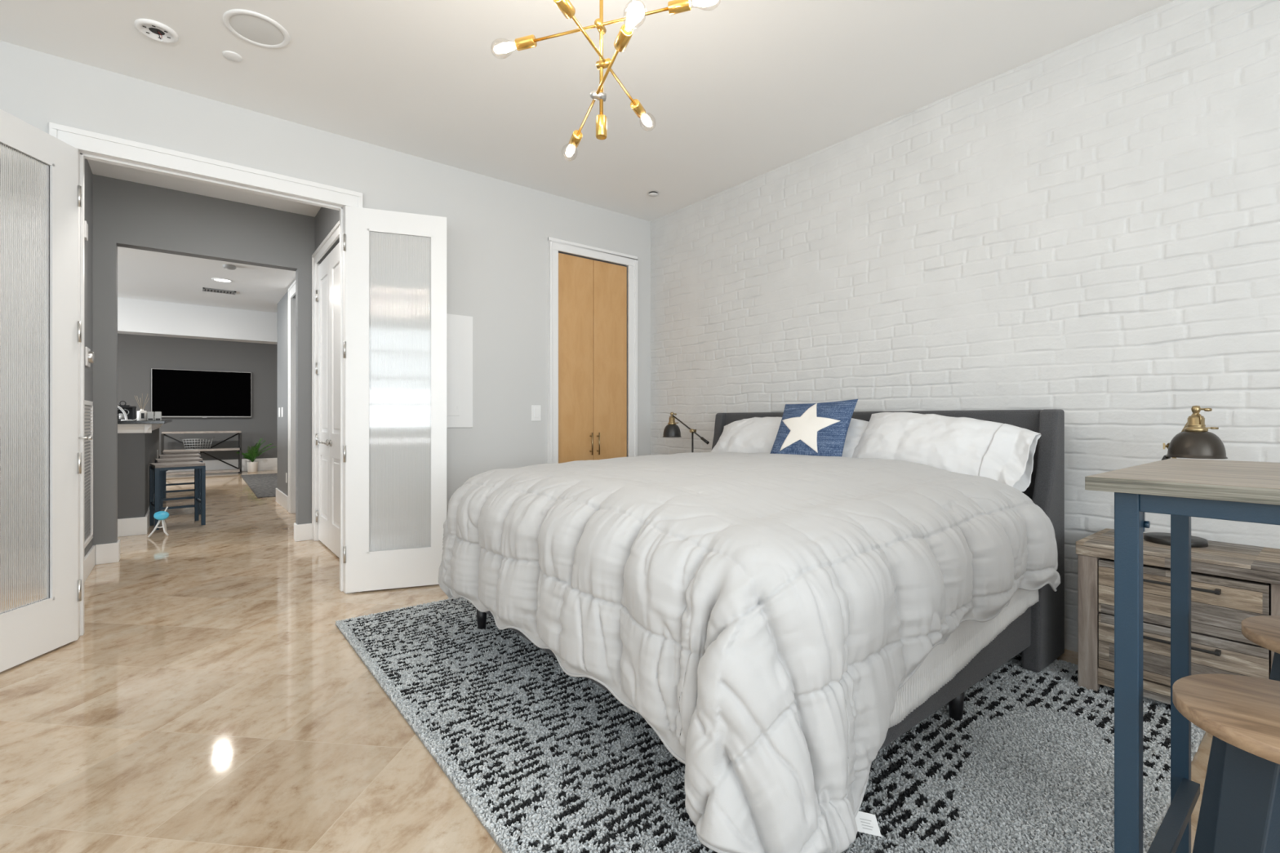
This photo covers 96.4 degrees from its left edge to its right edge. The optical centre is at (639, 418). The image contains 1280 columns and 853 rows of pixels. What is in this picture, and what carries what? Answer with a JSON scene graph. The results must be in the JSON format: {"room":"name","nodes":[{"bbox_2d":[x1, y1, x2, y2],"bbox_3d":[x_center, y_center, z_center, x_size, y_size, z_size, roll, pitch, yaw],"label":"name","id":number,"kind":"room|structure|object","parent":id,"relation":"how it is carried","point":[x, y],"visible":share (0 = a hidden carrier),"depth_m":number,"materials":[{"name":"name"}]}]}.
{"room":"bedroom","nodes":[
{"label":"bedroom","id":0,"kind":"room"},
{"bbox_2d":[84,158,93,556],"bbox_3d":[-3.630,-0.370,3.596,0.120,2.940,1.950,0,0,-39],"label":"wall","id":1,"kind":"structure","parent":0,"point":[88,175],"depth_m":4.11,"materials":[{"name":"grey paint"}]},
{"bbox_2d":[84,220,88,240],"bbox_3d":[-3.811,-1.292,3.932,0.016,0.115,0.100,0,0,-39],"label":"door chime","id":2,"kind":"object","parent":1,"relation":"attached to","point":[86,225],"visible":0.79,"depth_m":3.90,"materials":[{"name":"white plastic"}]},
{"bbox_2d":[84,400,93,548],"bbox_3d":[-3.865,0.375,3.997,0.014,1.004,0.534,0,0,-39],"label":"air vent","id":3,"kind":"object","parent":1,"relation":"in","point":[88,406],"visible":0.55,"depth_m":4.07,"materials":[{"name":"white paint"}]},
{"bbox_2d":[84,545,95,582],"bbox_3d":[-3.535,1.025,3.585,0.016,0.150,1.814,0,0,-39],"label":"baseboard","id":4,"kind":"structure","parent":1,"relation":"attached to","point":[90,558],"depth_m":4.02,"materials":[{"name":"white paint"}]},
{"bbox_2d":[84,346,94,367],"bbox_3d":[-3.890,-0.435,4.048,0.037,0.130,0.180,0,0,-39],"label":"thermostat","id":5,"kind":"object","parent":1,"relation":"attached to","point":[89,355],"visible":1,"depth_m":4.02,"materials":[{"name":"white plastic"}]},
{"bbox_2d":[117,333,277,460],"bbox_3d":[-9.059,-0.400,11.354,8.000,3.000,0.150,0,0,-39],"label":"wall","id":6,"kind":"structure","parent":0,"point":[137,354],"depth_m":11.54,"materials":[{"name":"grey paint"}]},
{"bbox_2d":[151,368,251,417],"bbox_3d":[-8.751,-0.491,11.466,1.590,0.947,0.060,0,0,-39],"label":"television","id":7,"kind":"object","parent":6,"relation":"attached to","point":[175,393],"visible":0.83,"depth_m":11.41,"materials":[{"name":"black metal"}]},
{"bbox_2d":[166,457,277,475],"bbox_3d":[-9.007,0.970,11.289,8.000,0.260,0.016,0,0,-39],"label":"baseboard","id":8,"kind":"structure","parent":6,"relation":"attached to","point":[265,464],"depth_m":11.82,"materials":[{"name":"white paint"}]},
{"bbox_2d":[117,297,277,344],"bbox_3d":[-6.205,-1.478,7.778,8.000,0.725,0.300,0,0,-39],"label":"beam","id":9,"kind":"structure","parent":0,"point":[135,316],"depth_m":7.74,"materials":[{"name":"white paint"}]},
{"bbox_2d":[93,173,315,545],"bbox_3d":[-3.579,-0.370,4.807,1.710,2.940,0.120,0,0,-39],"label":"wall","id":10,"kind":"structure","parent":0,"point":[126,214],"depth_m":4.58,"materials":[{"name":"grey paint"}]},
{"bbox_2d":[95,522,311,564],"bbox_3d":[-3.576,1.025,4.800,1.434,0.150,0.136,0,0,-39],"label":"baseboard","id":11,"kind":"structure","parent":10,"relation":"attached to","point":[105,553],"depth_m":4.37,"materials":[{"name":"white paint"}]},
{"bbox_2d":[87,159,321,217],"bbox_3d":[-3.009,-1.890,4.092,1.710,0.100,1.950,0,0,-39],"label":"ceiling","id":12,"kind":"structure","parent":0,"point":[100,168],"depth_m":4.58,"materials":[{"name":"white paint"}]},
{"bbox_2d":[117,246,295,312],"bbox_3d":[-4.942,-1.590,6.195,8.000,0.100,3.750,0,0,-39],"label":"ceiling","id":13,"kind":"structure","parent":0,"point":[142,274],"depth_m":6.41,"materials":[{"name":"white paint"}]},
{"bbox_2d":[202,287,235,294],"bbox_3d":[-5.058,-1.534,6.877,0.320,0.012,0.180,0,0,-39],"label":"ceiling vent","id":14,"kind":"object","parent":13,"relation":"in","point":[204,289],"visible":1,"depth_m":6.86,"materials":[{"name":"grey metal"}]},
{"bbox_2d":[211,277,232,282],"bbox_3d":[-4.634,-1.536,6.345,0.190,0.007,0.190,0,0,-39],"label":"recessed light","id":15,"kind":"object","parent":13,"relation":"in","point":[218,279],"visible":1,"depth_m":6.34,"materials":[{"name":"white plastic"}]},
{"bbox_2d":[222,264,235,270],"bbox_3d":[-4.129,-1.523,5.750,0.110,0.034,0.110,0,0,-39],"label":"smoke detector","id":16,"kind":"object","parent":13,"relation":"attached to","point":[231,267],"visible":1,"depth_m":5.72,"materials":[{"name":"grey plastic"}]},
{"bbox_2d":[277,290,295,496],"bbox_3d":[-3.889,-0.220,6.543,0.120,2.640,2.980,0,0,-39],"label":"wall","id":17,"kind":"structure","parent":0,"point":[282,305],"depth_m":7.23,"materials":[{"name":"grey paint"}]},
{"bbox_2d":[275,488,288,511],"bbox_3d":[-4.498,1.015,7.289,0.140,0.170,1.086,0,0,-39],"label":"baseboard","id":18,"kind":"structure","parent":17,"relation":"attached to","point":[282,499],"depth_m":7.19,"materials":[{"name":"white paint"}]},
{"bbox_2d":[288,280,295,513],"bbox_3d":[-3.572,-0.210,6.117,0.135,2.626,1.626,0,0,-39],"label":"door frame","id":19,"kind":"structure","parent":17,"relation":"attached to","point":[291,290],"depth_m":6.64,"materials":[{"name":"white paint"}]},
{"bbox_2d":[0,40,650,517],"bbox_3d":[-2.243,-0.338,3.372,6.200,2.875,0.130,0,0,-39],"label":"wall","id":20,"kind":"structure","parent":0,"point":[498,231],"depth_m":4.07,"materials":[{"name":"grey paint"}]},
{"bbox_2d":[0,108,93,672],"bbox_3d":[-2.772,-0.121,2.541,0.089,2.422,0.633,0,0,1],"label":"door","id":21,"kind":"structure","parent":20,"relation":"in","point":[41,194],"depth_m":2.63,"materials":[{"name":"white paint"}]},
{"bbox_2d":[48,122,363,640],"bbox_3d":[-2.362,-0.169,3.267,1.408,2.543,0.165,0,0,-39],"label":"door frame","id":22,"kind":"structure","parent":20,"relation":"attached to","point":[91,145],"depth_m":3.09,"materials":[{"name":"white paint"}]},
{"bbox_2d":[343,205,446,592],"bbox_3d":[-1.571,-0.121,3.694,0.612,2.422,0.047,0,0,-21],"label":"door","id":23,"kind":"structure","parent":20,"relation":"in","point":[395,343],"depth_m":3.68,"materials":[{"name":"white paint"}]},
{"bbox_2d":[446,313,472,427],"bbox_3d":[-1.345,-0.336,3.995,0.370,0.797,0.016,0,0,-39],"label":"breaker panel","id":24,"kind":"object","parent":20,"relation":"attached to","point":[459,327],"visible":0.5,"depth_m":4.04,"materials":[{"name":"white plastic"}]},
{"bbox_2d":[531,404,541,421],"bbox_3d":[-0.803,-0.043,4.431,0.081,0.123,0.010,0,0,-39],"label":"light switch","id":25,"kind":"object","parent":20,"relation":"attached to","point":[535,409],"visible":1,"depth_m":4.43,"materials":[{"name":"white plastic"}]},
{"bbox_2d":[558,253,593,463],"bbox_3d":[-0.520,-0.120,4.668,0.348,2.416,0.062,0,0,-39],"label":"door","id":26,"kind":"structure","parent":20,"relation":"in","point":[575,273],"depth_m":4.67,"materials":[{"name":"brown wood"}]},
{"bbox_2d":[547,236,637,463],"bbox_3d":[-0.374,-0.163,4.766,0.889,2.532,0.028,0,0,-39],"label":"door frame","id":27,"kind":"structure","parent":20,"relation":"attached to","point":[554,245],"depth_m":4.59,"materials":[{"name":"white paint"}]},
{"bbox_2d":[593,260,626,460],"bbox_3d":[-0.246,-0.120,4.887,0.347,2.416,0.062,0,0,-39],"label":"door","id":28,"kind":"structure","parent":20,"relation":"in","point":[610,280],"depth_m":4.89,"materials":[{"name":"brown wood"}]},
{"bbox_2d":[315,207,339,263],"bbox_3d":[-2.390,-0.370,4.592,0.120,2.940,1.960,0,0,-39],"label":"wall","id":29,"kind":"structure","parent":0,"point":[326,219],"depth_m":4.86,"materials":[{"name":"grey paint"}]},
{"bbox_2d":[315,253,329,549],"bbox_3d":[-2.756,-0.145,4.955,0.093,2.460,0.540,0,0,-39],"label":"door","id":30,"kind":"structure","parent":29,"relation":"in","point":[322,294],"depth_m":4.94,"materials":[{"name":"white paint"}]},
{"bbox_2d":[311,220,339,541],"bbox_3d":[-2.558,-0.194,4.765,0.125,2.594,1.226,0,0,-39],"label":"door frame","id":31,"kind":"structure","parent":29,"relation":"attached to","point":[334,234],"depth_m":5.15,"materials":[{"name":"white paint"}]},
{"bbox_2d":[323,242,339,557],"bbox_3d":[-2.417,-0.145,4.529,0.093,2.460,0.540,0,0,-39],"label":"door","id":32,"kind":"structure","parent":29,"relation":"in","point":[334,442],"depth_m":4.63,"materials":[{"name":"white paint"}]},
{"bbox_2d":[0,0,1174,222],"bbox_3d":[-0.162,-1.825,0.804,6.250,0.100,6.760,0,0,-39],"label":"ceiling","id":33,"kind":"structure","parent":0,"point":[732,93],"depth_m":2.88,"materials":[{"name":"white paint"}]},
{"bbox_2d":[134,18,178,43],"bbox_3d":[-2.208,-1.750,2.614,0.154,0.049,0.154,0,0,-39],"label":"smoke detector","id":34,"kind":"object","parent":33,"relation":"attached to","point":[153,29],"visible":1,"depth_m":2.61,"materials":[{"name":"white plastic"}]},
{"bbox_2d":[222,50,242,62],"bbox_3d":[-1.994,-1.771,2.797,0.080,0.008,0.080,0,0,-39],"label":"cover plate","id":35,"kind":"object","parent":33,"relation":"attached to","point":[231,55],"visible":1,"depth_m":2.79,"materials":[{"name":"white plastic"}]},
{"bbox_2d":[222,8,290,48],"bbox_3d":[-1.744,-1.771,2.606,0.256,0.008,0.256,0,0,-39],"label":"ceiling speaker","id":36,"kind":"object","parent":33,"relation":"attached to","point":[256,28],"visible":1,"depth_m":2.59,"materials":[{"name":"white plastic"}]},
{"bbox_2d":[229,14,284,44],"bbox_3d":[-1.744,-1.770,2.606,0.210,0.003,0.210,0,0,-39],"label":"grille","id":37,"kind":"object","parent":36,"relation":"attached to","point":[255,29],"depth_m":2.60,"materials":[{"name":"white"}]},
{"bbox_2d":[496,0,714,156],"bbox_3d":[-0.117,-1.343,1.856,0.617,0.865,0.774,0,0,-28],"label":"chandelier","id":38,"kind":"object","parent":33,"relation":"hanging from","point":[674,6],"visible":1,"depth_m":1.83,"materials":[{"name":"gold metal"}]},
{"bbox_2d":[514,34,537,50],"bbox_3d":[-0.382,-1.256,1.910,0.067,0.037,0.036,0,0,17],"label":"socket","id":39,"kind":"object","parent":38,"relation":"attached to","point":[528,42],"depth_m":1.90,"materials":[{"name":"gold metal"}]},
{"bbox_2d":[553,0,575,18],"bbox_3d":[-0.212,-1.159,1.601,0.036,0.039,0.068,0,0,23],"label":"socket","id":40,"kind":"object","parent":38,"relation":"attached to","point":[566,6],"depth_m":1.60,"materials":[{"name":"gold metal"}]},
{"bbox_2d":[568,129,582,148],"bbox_3d":[-0.235,-1.020,2.088,0.036,0.041,0.069,0,0,-21],"label":"socket","id":41,"kind":"object","parent":38,"relation":"attached to","point":[576,136],"depth_m":2.07,"materials":[{"name":"gold metal"}]},
{"bbox_2d":[595,114,606,139],"bbox_3d":[-0.125,-0.943,1.850,0.036,0.066,0.036,0,0,-39],"label":"socket","id":42,"kind":"object","parent":38,"relation":"attached to","point":[601,119],"depth_m":1.84,"materials":[{"name":"gold metal"}]},
{"bbox_2d":[613,23,633,52],"bbox_3d":[-0.047,-1.064,1.599,0.036,0.041,0.069,0,0,-21],"label":"socket","id":43,"kind":"object","parent":38,"relation":"attached to","point":[624,34],"depth_m":1.58,"materials":[{"name":"gold metal"}]},
{"bbox_2d":[630,98,645,118],"bbox_3d":[-0.007,-1.131,2.085,0.036,0.039,0.068,0,0,23],"label":"socket","id":44,"kind":"object","parent":38,"relation":"attached to","point":[635,104],"depth_m":2.07,"materials":[{"name":"gold metal"}]},
{"bbox_2d":[667,0,691,15],"bbox_3d":[0.122,-1.268,1.757,0.067,0.037,0.036,0,0,17],"label":"socket","id":45,"kind":"object","parent":38,"relation":"attached to","point":[674,6],"depth_m":1.75,"materials":[{"name":"gold metal"}]},
{"bbox_2d":[648,191,657,196],"bbox_3d":[0.104,-1.766,4.497,0.076,0.017,0.076,0,0,-39],"label":"sprinkler cover","id":46,"kind":"object","parent":33,"relation":"attached to","point":[653,193],"visible":1,"depth_m":4.48,"materials":[{"name":"white plastic"}]},
{"bbox_2d":[0,470,1213,852],"bbox_3d":[-3.836,1.125,4.808,12.000,0.050,17.700,0,0,-39],"label":"floor","id":47,"kind":"structure","parent":0,"point":[211,697],"depth_m":2.11,"materials":[{"name":"stone"}]},
{"bbox_2d":[117,420,172,537],"bbox_3d":[-6.468,0.560,6.673,1.510,1.080,4.300,0,0,-39],"label":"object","id":48,"kind":"structure","parent":47,"relation":"on","point":[138,441],"depth_m":5.40,"materials":[{"name":"grey paint"}]},
{"bbox_2d":[117,400,136,420],"bbox_3d":[-5.255,-0.082,5.810,0.200,0.203,0.202,0,0,-39],"label":"lantern","id":49,"kind":"object","parent":48,"relation":"on","point":[131,411],"visible":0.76,"depth_m":5.82,"materials":[{"name":"black metal"}]},
{"bbox_2d":[119,413,124,418],"bbox_3d":[-5.256,-0.025,5.810,0.056,0.057,0.056,0,0,-39],"label":"pillar candle","id":50,"kind":"object","parent":49,"relation":"on","point":[122,416],"depth_m":5.79,"materials":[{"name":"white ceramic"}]},
{"bbox_2d":[117,405,137,420],"bbox_3d":[-5.100,-0.071,5.527,0.362,0.182,0.089,0,0,-39],"label":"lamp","id":51,"kind":"object","parent":48,"relation":"on","point":[118,406],"visible":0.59,"depth_m":5.57,"materials":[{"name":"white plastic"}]},
{"bbox_2d":[134,395,149,420],"bbox_3d":[-4.995,-0.115,5.737,0.105,0.270,0.105,0,0,-22],"label":"reed diffuser","id":52,"kind":"object","parent":48,"relation":"on","point":[141,415],"visible":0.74,"depth_m":5.71,"materials":[{"name":"white ceramic"}]},
{"bbox_2d":[137,408,146,420],"bbox_3d":[-4.996,-0.039,5.736,0.076,0.118,0.076,0,0,-39],"label":"jar","id":53,"kind":"object","parent":52,"relation":"on","point":[141,415],"depth_m":5.71,"materials":[{"name":"white ceramic"}]},
{"bbox_2d":[117,420,172,423],"bbox_3d":[-6.468,0.035,6.673,1.510,0.029,4.300,0,0,-39],"label":"countertop","id":54,"kind":"structure","parent":48,"relation":"on","point":[118,421],"depth_m":5.41,"materials":[{"name":"stone"}]},
{"bbox_2d":[146,411,154,420],"bbox_3d":[-4.943,-0.025,5.776,0.052,0.090,0.064,0,0,-39],"label":"candle","id":55,"kind":"object","parent":48,"relation":"on","point":[150,415],"visible":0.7,"depth_m":5.75,"materials":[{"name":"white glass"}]},
{"bbox_2d":[154,411,161,420],"bbox_3d":[-4.898,-0.025,5.812,0.052,0.090,0.064,0,0,-39],"label":"candle","id":56,"kind":"object","parent":48,"relation":"on","point":[157,415],"visible":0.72,"depth_m":5.79,"materials":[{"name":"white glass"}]},
{"bbox_2d":[147,506,168,537],"bbox_3d":[-4.535,0.969,5.388,0.154,0.263,0.194,0,0,-39],"label":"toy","id":57,"kind":"object","parent":47,"relation":"on","point":[161,515],"visible":1,"depth_m":5.37,"materials":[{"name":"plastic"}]},
{"bbox_2d":[149,461,205,530],"bbox_3d":[-4.779,0.780,5.910,0.384,0.640,0.404,0,0,43],"label":"counter stool","id":58,"kind":"object","parent":47,"relation":"on","point":[154,468],"visible":0.95,"depth_m":5.89,"materials":[{"name":"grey wood"}]},
{"bbox_2d":[154,457,202,514],"bbox_3d":[-5.305,0.780,6.577,0.404,0.640,0.384,0,0,-43],"label":"counter stool","id":59,"kind":"object","parent":47,"relation":"on","point":[188,459],"visible":0.5,"depth_m":6.54,"materials":[{"name":"blue"}]},
{"bbox_2d":[158,453,200,507],"bbox_3d":[-5.862,0.780,7.284,0.404,0.640,0.384,0,0,-41],"label":"counter stool","id":60,"kind":"object","parent":47,"relation":"on","point":[175,455],"visible":0.52,"depth_m":7.17,"materials":[{"name":"blue wood"}]},
{"bbox_2d":[161,450,199,498],"bbox_3d":[-6.478,0.780,8.072,0.404,0.640,0.384,0,0,-41],"label":"counter stool","id":61,"kind":"object","parent":47,"relation":"on","point":[171,452],"visible":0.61,"depth_m":7.94,"materials":[{"name":"blue"}]},
{"bbox_2d":[160,431,241,475],"bbox_3d":[-8.532,0.673,11.155,1.235,0.853,0.361,0,0,-39],"label":"console table","id":62,"kind":"object","parent":47,"relation":"on","point":[238,469],"visible":0.76,"depth_m":11.16,"materials":[{"name":"grey wood"}]},
{"bbox_2d":[180,437,213,449],"bbox_3d":[-8.598,0.478,11.114,0.521,0.228,0.268,0,0,-39],"label":"wire basket","id":63,"kind":"object","parent":62,"relation":"on","point":[200,441],"visible":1,"depth_m":11.11,"materials":[{"name":"grey metal"}]},
{"bbox_2d":[161,448,240,452],"bbox_3d":[-8.531,0.609,11.154,1.215,0.033,0.360,0,0,-39],"label":"shelf","id":64,"kind":"object","parent":62,"relation":"attached to","point":[162,449],"depth_m":11.11,"materials":[{"name":"grey wood"}]},
{"bbox_2d":[161,431,240,433],"bbox_3d":[-8.531,0.264,11.154,1.215,0.033,0.360,0,0,-39],"label":"shelf","id":65,"kind":"object","parent":62,"relation":"attached to","point":[184,432],"depth_m":11.08,"materials":[{"name":"grey wood"}]},
{"bbox_2d":[166,468,239,475],"bbox_3d":[-8.531,1.038,11.154,1.215,0.033,0.360,0,0,-39],"label":"shelf","id":66,"kind":"object","parent":62,"relation":"attached to","point":[237,469],"depth_m":11.09,"materials":[{"name":"grey wood"}]},
{"bbox_2d":[235,438,275,472],"bbox_3d":[-7.867,0.749,11.732,0.564,0.702,0.692,0,0,25],"label":"potted palm","id":67,"kind":"object","parent":47,"relation":"on","point":[252,466],"visible":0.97,"depth_m":11.66,"materials":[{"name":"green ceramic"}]},
{"bbox_2d":[246,461,257,472],"bbox_3d":[-7.934,0.991,11.708,0.196,0.218,0.196,0,0,-39],"label":"pot","id":68,"kind":"object","parent":67,"relation":"on","point":[252,466],"depth_m":11.64,"materials":[{"name":"white ceramic"}]},
{"bbox_2d":[240,473,277,497],"bbox_3d":[-5.695,1.093,10.104,2.100,0.011,4.000,0,0,-39],"label":"runner rug","id":69,"kind":"object","parent":47,"relation":"on","point":[263,486],"visible":0.36,"depth_m":9.58,"materials":[{"name":"grey fabric"}]},
{"bbox_2d":[335,597,1205,852],"bbox_3d":[0.284,1.095,2.612,2.438,0.007,3.070,0,0,-39],"label":"area rug","id":70,"kind":"object","parent":47,"relation":"on","point":[547,759],"visible":0.46,"depth_m":1.82,"materials":[{"name":"grey carpet"}]},
{"bbox_2d":[470,408,1064,750],"bbox_3d":[0.515,0.524,2.826,2.000,1.135,2.105,0,0,-39],"label":"bed","id":71,"kind":"object","parent":70,"relation":"on","point":[1038,633],"visible":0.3,"depth_m":2.52,"materials":[{"name":"grey fabric"}]},
{"bbox_2d":[888,588,1039,728],"bbox_3d":[0.567,0.668,2.753,1.780,0.457,1.922,0,0,-39],"label":"mattress","id":72,"kind":"object","parent":71,"relation":"on","point":[944,661],"visible":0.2,"depth_m":1.91,"materials":[{"name":"white fabric"}]},
{"bbox_2d":[711,417,782,453],"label":"bed pillow","id":73,"kind":"object","parent":72,"relation":"on","point":[755,435],"depth_m":3.57,"materials":[{"name":"white fabric"}]},
{"bbox_2d":[438,451,1060,852],"bbox_3d":[0.341,0.595,2.524,1.961,0.808,2.132,0,0,-39],"label":"comforter","id":74,"kind":"object","parent":72,"relation":"on","point":[766,615],"visible":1,"depth_m":1.55,"materials":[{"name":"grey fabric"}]},
{"bbox_2d":[859,817,873,830],"bbox_3d":[0.544,0.974,1.374,0.030,0.025,0.004,0,0,11],"label":"print","id":75,"kind":"object","parent":74,"relation":"attached to","point":[865,824],"depth_m":1.37,"materials":[{"name":"grey"}]},
{"bbox_2d":[841,417,868,457],"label":"bed pillow","id":76,"kind":"object","parent":72,"relation":"on","point":[856,428],"depth_m":3.07,"materials":[{"name":"white fabric"}]},
{"bbox_2d":[769,399,857,456],"bbox_3d":[0.941,0.075,3.149,0.239,0.363,0.463,0,0,-43],"label":"cushion","id":77,"kind":"object","parent":76,"relation":"on","point":[820,428],"visible":0.82,"depth_m":3.08,"materials":[{"name":"blue fabric"}]},
{"bbox_2d":[851,412,1040,492],"bbox_3d":[1.422,0.170,2.768,0.317,0.409,0.836,0,0,-35],"label":"bed pillow","id":78,"kind":"object","parent":72,"relation":"on","point":[1003,453],"visible":0.72,"depth_m":2.60,"materials":[{"name":"white fabric"}]},
{"bbox_2d":[1075,528,1279,704],"bbox_3d":[2.330,0.794,1.952,0.466,0.594,1.277,0,0,-39],"label":"dresser","id":79,"kind":"object","parent":47,"relation":"on","point":[1231,584],"visible":0.61,"depth_m":2.11,"materials":[{"name":"brown wood"}]},
{"bbox_2d":[1143,405,1227,547],"bbox_3d":[2.129,0.224,2.236,0.188,0.547,0.311,0,0,18],"label":"desk lamp","id":80,"kind":"object","parent":79,"relation":"on","point":[1194,441],"visible":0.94,"depth_m":2.15,"materials":[{"name":"black metal"}]},
{"bbox_2d":[1084,457,1279,852],"bbox_3d":[1.446,0.598,0.735,0.728,0.996,1.245,0,0,-39],"label":"bar table","id":81,"kind":"object","parent":47,"relation":"on","point":[1247,491],"visible":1,"depth_m":0.98,"materials":[{"name":"beige wood"}]},
{"bbox_2d":[1172,673,1279,852],"bbox_3d":[1.008,0.775,0.856,0.316,0.650,0.316,0,0,39],"label":"bar stool","id":82,"kind":"object","parent":47,"relation":"on","point":[1239,812],"visible":1,"depth_m":0.86,"materials":[{"name":"brown wood"}]},
{"bbox_2d":[1241,615,1279,680],"bbox_3d":[1.439,0.775,1.155,0.316,0.650,0.316,0,0,-31],"label":"bar stool","id":83,"kind":"object","parent":47,"relation":"on","point":[1264,631],"visible":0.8,"depth_m":1.21,"materials":[{"name":"brown wood"}]},
{"bbox_3d":[0.268,0.796,4.563,0.434,0.591,0.640,0,0,-39],"label":"nightstand","id":84,"kind":"object","parent":47,"relation":"on","visible":0},
{"bbox_2d":[662,412,709,452],"bbox_3d":[0.353,0.224,4.367,0.188,0.552,0.475,0,0,-39],"label":"desk lamp","id":85,"kind":"object","parent":84,"relation":"on","point":[671,429],"visible":0.83,"depth_m":4.44,"materials":[{"name":"black metal"}]},
{"bbox_2d":[650,0,1279,652],"bbox_3d":[2.178,-0.338,2.697,0.130,2.875,6.700,0,0,-39],"label":"wall","id":86,"kind":"structure","parent":0,"point":[1087,228],"depth_m":2.80,"materials":[{"name":"white brick"}]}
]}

